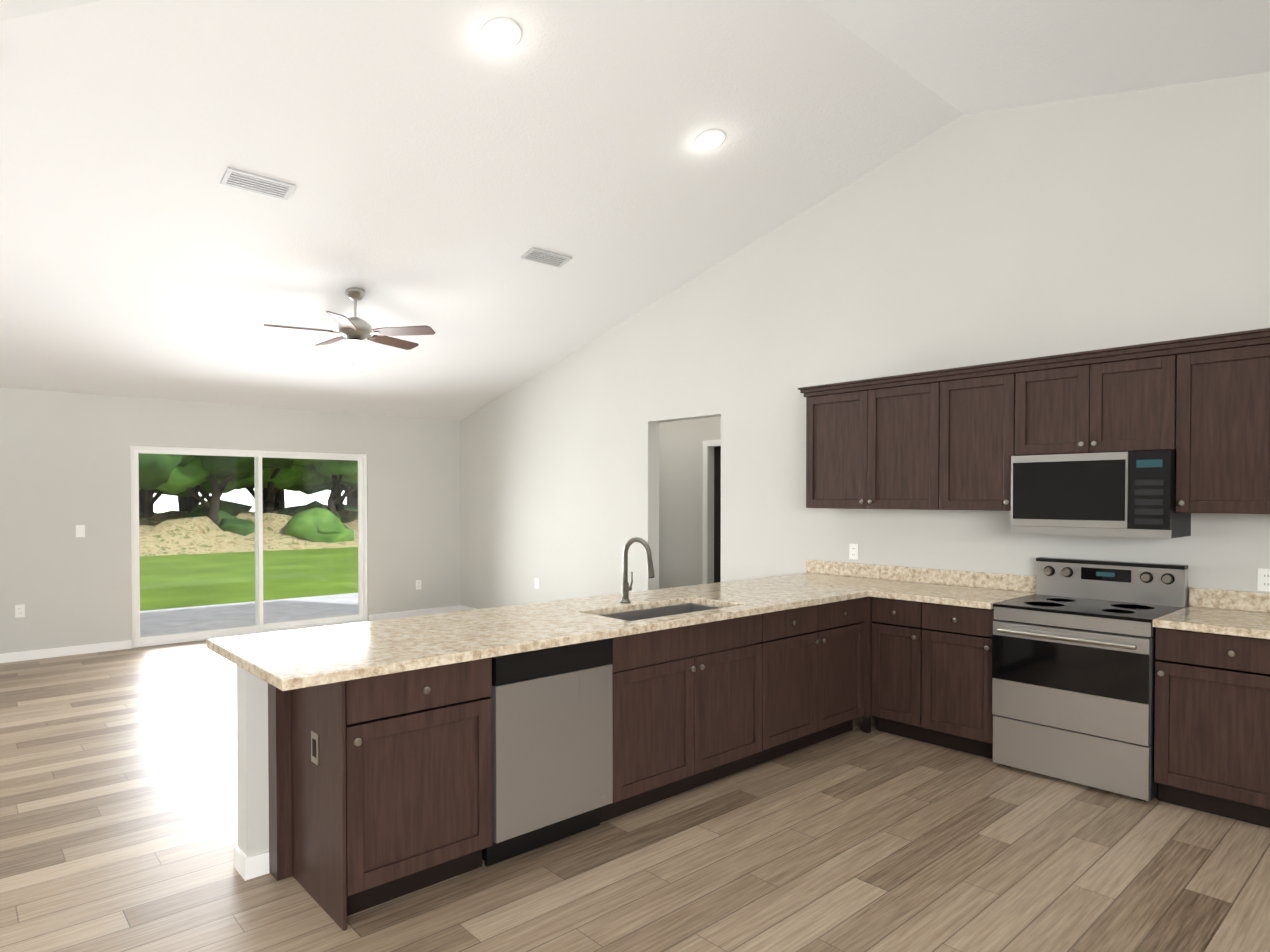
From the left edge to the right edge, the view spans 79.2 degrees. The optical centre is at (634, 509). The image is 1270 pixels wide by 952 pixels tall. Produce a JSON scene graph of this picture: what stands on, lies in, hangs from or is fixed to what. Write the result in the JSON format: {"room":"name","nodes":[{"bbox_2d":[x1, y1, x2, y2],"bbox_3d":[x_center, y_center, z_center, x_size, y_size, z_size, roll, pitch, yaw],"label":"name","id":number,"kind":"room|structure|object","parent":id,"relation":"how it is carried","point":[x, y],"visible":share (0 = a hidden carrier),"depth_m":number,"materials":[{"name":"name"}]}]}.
{"room":"kitchen","nodes":[
{"label":"kitchen","id":0,"kind":"room"},
{"bbox_2d":[0,387,459,653],"bbox_3d":[-5.867,0.117,6.940,9.790,2.560,0.150,-1,1,-42],"label":"wall","id":1,"kind":"structure","parent":0,"point":[64,464],"depth_m":7.56,"materials":[{"name":"paint"}]},
{"bbox_2d":[15,604,24,617],"bbox_3d":[-5.647,0.936,7.045,0.072,0.116,0.007,-1,1,-42],"label":"electrical outlet","id":2,"kind":"object","parent":1,"relation":"attached to","point":[19,610],"visible":1,"depth_m":7.04,"materials":[{"name":"white plastic"}]},
{"bbox_2d":[0,640,131,662],"bbox_3d":[-7.158,1.375,5.683,5.805,0.085,0.013,-1,1,-42],"label":"baseboard","id":3,"kind":"structure","parent":1,"relation":"attached to","point":[57,652],"depth_m":7.26,"materials":[{"name":"white"}]},
{"bbox_2d":[76,525,84,536],"bbox_3d":[-5.304,0.211,7.340,0.072,0.116,0.010,-1,1,-42],"label":"light switch","id":4,"kind":"object","parent":1,"relation":"attached to","point":[80,530],"visible":1,"depth_m":7.34,"materials":[{"name":"white plastic"}]},
{"bbox_2d":[130,445,367,647],"bbox_3d":[-4.160,0.363,8.485,2.410,2.020,0.110,-1,1,-42],"label":"sliding glass door","id":5,"kind":"structure","parent":1,"relation":"in","point":[259,626],"depth_m":8.45,"materials":[{"name":"white"}]},
{"bbox_2d":[369,605,458,620],"bbox_3d":[-2.763,1.313,9.649,1.195,0.085,0.016,-1,1,-42],"label":"baseboard","id":6,"kind":"structure","parent":1,"relation":"attached to","point":[383,616],"depth_m":9.62,"materials":[{"name":"white"}]},
{"bbox_2d":[416,580,420,589],"bbox_3d":[-2.730,0.955,9.679,0.072,0.116,0.007,-1,1,-42],"label":"electrical outlet","id":7,"kind":"object","parent":1,"relation":"attached to","point":[418,584],"visible":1,"depth_m":9.68,"materials":[{"name":"white plastic"}]},
{"bbox_2d":[0,640,1269,951],"bbox_3d":[-0.794,1.518,2.454,11.280,0.100,13.640,-1,1,-42],"label":"floor","id":8,"kind":"structure","parent":0,"point":[118,800],"depth_m":3.17,"materials":[{"name":"brown wood"}]},
{"bbox_2d":[234,665,268,880],"bbox_3d":[-0.034,0.999,4.460,4.173,0.875,0.154,-1,1,-42],"label":"wall","id":9,"kind":"structure","parent":8,"relation":"on","point":[251,854],"depth_m":3.05,"materials":[{"name":"paint"}]},
{"bbox_2d":[268,658,491,930],"bbox_3d":[-1.018,1.020,3.065,0.658,0.876,0.620,-1,1,-42],"label":"base cabinet","id":10,"kind":"object","parent":8,"relation":"on","point":[380,789],"depth_m":2.86,"materials":[{"name":"brown wood"}]},
{"bbox_2d":[482,638,612,866],"bbox_3d":[-0.529,1.016,3.481,0.616,0.870,0.608,-1,1,-42],"label":"dishwasher","id":11,"kind":"object","parent":8,"relation":"on","point":[552,745],"visible":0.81,"depth_m":3.24,"materials":[{"name":"silver metal"}]},
{"bbox_2d":[600,637,755,822],"bbox_3d":[0.113,1.112,4.088,1.140,0.660,0.620,-1,1,-42],"label":"base cabinet","id":12,"kind":"object","parent":8,"relation":"on","point":[684,709],"depth_m":3.77,"materials":[{"name":"brown wood"}]},
{"bbox_2d":[672,597,872,764],"bbox_3d":[0.875,0.994,4.758,1.140,0.876,0.644,-1,1,-42],"label":"base cabinet","id":13,"kind":"object","parent":8,"relation":"on","point":[814,663],"depth_m":4.48,"materials":[{"name":"brown wood"}]},
{"bbox_2d":[207,560,915,690],"bbox_3d":[0.119,0.589,4.240,4.228,0.330,0.990,-1,1,-42],"label":"countertop","id":14,"kind":"structure","parent":13,"relation":"on","point":[286,660],"depth_m":3.48,"materials":[{"name":"stone"}]},
{"bbox_2d":[620,537,654,602],"bbox_3d":[0.015,0.339,4.250,0.093,0.369,0.231,-1,1,-42],"label":"faucet","id":15,"kind":"object","parent":14,"relation":"on","point":[626,588],"visible":1,"depth_m":4.29,"materials":[{"name":"silver metal"}]},
{"bbox_2d":[871,597,1269,827],"bbox_3d":[2.724,1.005,4.003,0.687,0.876,2.950,-1,1,-42],"label":"base cabinet","id":16,"kind":"object","parent":8,"relation":"on","point":[932,679],"visible":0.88,"depth_m":3.71,"materials":[{"name":"brown wood"}]},
{"bbox_2d":[875,568,1035,608],"bbox_3d":[1.999,0.485,4.782,0.707,0.137,0.723,-1,1,-42],"label":"countertop","id":17,"kind":"structure","parent":16,"relation":"on","point":[980,590],"depth_m":4.90,"materials":[{"name":"stone"}]},
{"bbox_2d":[1152,587,1269,639],"bbox_3d":[3.235,0.506,3.417,0.703,0.137,1.415,-1,1,-42],"label":"countertop","id":18,"kind":"structure","parent":16,"relation":"on","point":[1215,611],"depth_m":3.83,"materials":[{"name":"stone"}]},
{"bbox_2d":[992,557,1187,800],"bbox_3d":[2.480,0.873,4.213,0.745,1.135,0.756,-1,1,-42],"label":"range","id":19,"kind":"object","parent":8,"relation":"on","point":[1073,669],"visible":0.98,"depth_m":4.04,"materials":[{"name":"silver metal"}]},
{"bbox_2d":[0,0,1269,420],"bbox_3d":[-1.278,-1.852,1.964,9.704,1.654,13.394,-1,1,-42],"label":"ceiling","id":20,"kind":"structure","parent":0,"point":[442,166],"depth_m":4.69,"materials":[{"name":"white paint"}]},
{"bbox_2d":[220,167,295,199],"bbox_3d":[-2.291,-1.977,4.670,0.380,0.049,0.168,-1,1,-42],"label":"ceiling vent","id":21,"kind":"object","parent":20,"relation":"in","point":[248,181],"visible":0.98,"depth_m":4.66,"materials":[{"name":"grey metal"}]},
{"bbox_2d":[264,288,435,372],"bbox_3d":[-2.291,-1.435,6.221,1.294,0.671,1.246,-1,1,-42],"label":"ceiling fan","id":22,"kind":"object","parent":20,"relation":"hanging from","point":[355,331],"visible":1,"depth_m":6.13,"materials":[{"name":"silver metal"}]},
{"bbox_2d":[481,18,521,49],"bbox_3d":[-0.664,-2.361,3.817,0.204,0.053,0.200,-1,1,-42],"label":"recessed light","id":23,"kind":"object","parent":20,"relation":"in","point":[501,33],"visible":1,"depth_m":3.81,"materials":[{"name":"white plastic"}]},
{"bbox_2d":[521,247,571,267],"bbox_3d":[-0.703,-1.999,6.104,0.380,0.049,0.168,-1,1,-42],"label":"ceiling vent","id":24,"kind":"object","parent":20,"relation":"in","point":[534,254],"visible":1,"depth_m":6.10,"materials":[{"name":"grey metal"}]},
{"bbox_2d":[695,129,725,149],"bbox_3d":[0.483,-2.366,4.919,0.204,0.053,0.200,-1,1,-42],"label":"recessed light","id":25,"kind":"object","parent":20,"relation":"in","point":[710,139],"visible":1,"depth_m":4.91,"materials":[{"name":"white plastic"}]},
{"bbox_2d":[659,416,720,588],"bbox_3d":[0.194,0.126,8.337,1.080,2.500,4.000,-1,1,-42],"label":"doorway","id":26,"kind":"structure","parent":0,"point":[689,502],"depth_m":8.47,"materials":[{"name":"paint"}]},
{"bbox_2d":[460,72,1269,608],"bbox_3d":[2.231,-0.622,5.152,0.150,4.094,13.640,-1,1,-42],"label":"wall","id":27,"kind":"structure","parent":0,"point":[1074,226],"depth_m":5.40,"materials":[{"name":"paint"}]},
{"bbox_2d":[459,605,475,610],"bbox_3d":[-1.090,1.327,8.738,0.013,0.085,3.610,-1,1,-42],"label":"baseboard","id":28,"kind":"structure","parent":27,"relation":"attached to","point":[461,608],"depth_m":9.98,"materials":[{"name":"white"}]},
{"bbox_2d":[535,578,538,588],"bbox_3d":[-1.125,0.849,8.774,0.007,0.116,0.072,-1,1,-42],"label":"electrical outlet","id":29,"kind":"object","parent":27,"relation":"attached to","point":[537,583],"visible":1,"depth_m":8.76,"materials":[{"name":"white plastic"}]},
{"bbox_2d":[849,544,857,559],"bbox_3d":[1.629,0.317,5.715,0.007,0.116,0.072,-1,1,-42],"label":"electrical outlet","id":30,"kind":"object","parent":27,"relation":"attached to","point":[853,551],"visible":1,"depth_m":5.71,"materials":[{"name":"white plastic"}]},
{"bbox_2d":[802,376,925,509],"bbox_3d":[1.736,-0.421,5.320,0.358,0.838,1.072,-1,1,-42],"label":"upper cabinet","id":31,"kind":"object","parent":27,"relation":"attached to","point":[866,443],"depth_m":5.22,"materials":[{"name":"brown wood"}]},
{"bbox_2d":[926,364,1025,510],"bbox_3d":[2.207,-0.413,4.798,0.358,0.838,0.582,-1,1,-42],"label":"upper cabinet","id":32,"kind":"object","parent":27,"relation":"attached to","point":[952,439],"depth_m":4.69,"materials":[{"name":"brown wood"}]},
{"bbox_2d":[1026,344,1177,455],"bbox_3d":[2.627,-0.568,4.331,0.358,0.515,0.794,-1,1,-42],"label":"upper cabinet","id":33,"kind":"object","parent":27,"relation":"attached to","point":[1115,401],"depth_m":4.16,"materials":[{"name":"brown wood"}]},
{"bbox_2d":[1011,450,1190,538],"bbox_3d":[2.604,-0.081,4.319,0.419,0.449,0.782,-1,1,-42],"label":"over-the-range microwave","id":34,"kind":"object","parent":33,"relation":"attached to","point":[1121,494],"visible":1,"depth_m":4.13,"materials":[{"name":"silver metal"}]},
{"bbox_2d":[1176,336,1265,513],"bbox_3d":[3.040,-0.399,3.876,0.358,0.838,0.562,-1,1,-42],"label":"upper cabinet","id":35,"kind":"object","parent":27,"relation":"attached to","point":[1221,454],"depth_m":3.78,"materials":[{"name":"brown wood"}]},
{"bbox_2d":[1257,568,1269,591],"bbox_3d":[3.237,0.364,3.934,0.007,0.116,0.072,-1,1,-42],"label":"electrical outlet","id":36,"kind":"object","parent":27,"relation":"attached to","point":[1263,582],"visible":1,"depth_m":3.94,"materials":[{"name":"white plastic"}]},
{"bbox_2d":[1266,332,1269,513],"bbox_3d":[3.286,-0.395,3.603,0.358,0.838,0.422,-1,1,-42],"label":"upper cabinet","id":37,"kind":"object","parent":27,"relation":"attached to","point":[1267,333],"depth_m":3.65,"materials":[{"name":"brown wood"}]},
{"label":"outside","id":38,"kind":"structure","parent":0,"visible":0},
{"bbox_2d":[138,453,358,636],"bbox_3d":[-25.768,-3.905,43.377,140.000,10.312,80.700,-1,1,-42],"label":"garden","id":39,"kind":"object","parent":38,"point":[241,480],"depth_m":22.28,"materials":[{"name":"green plant"}]}
]}

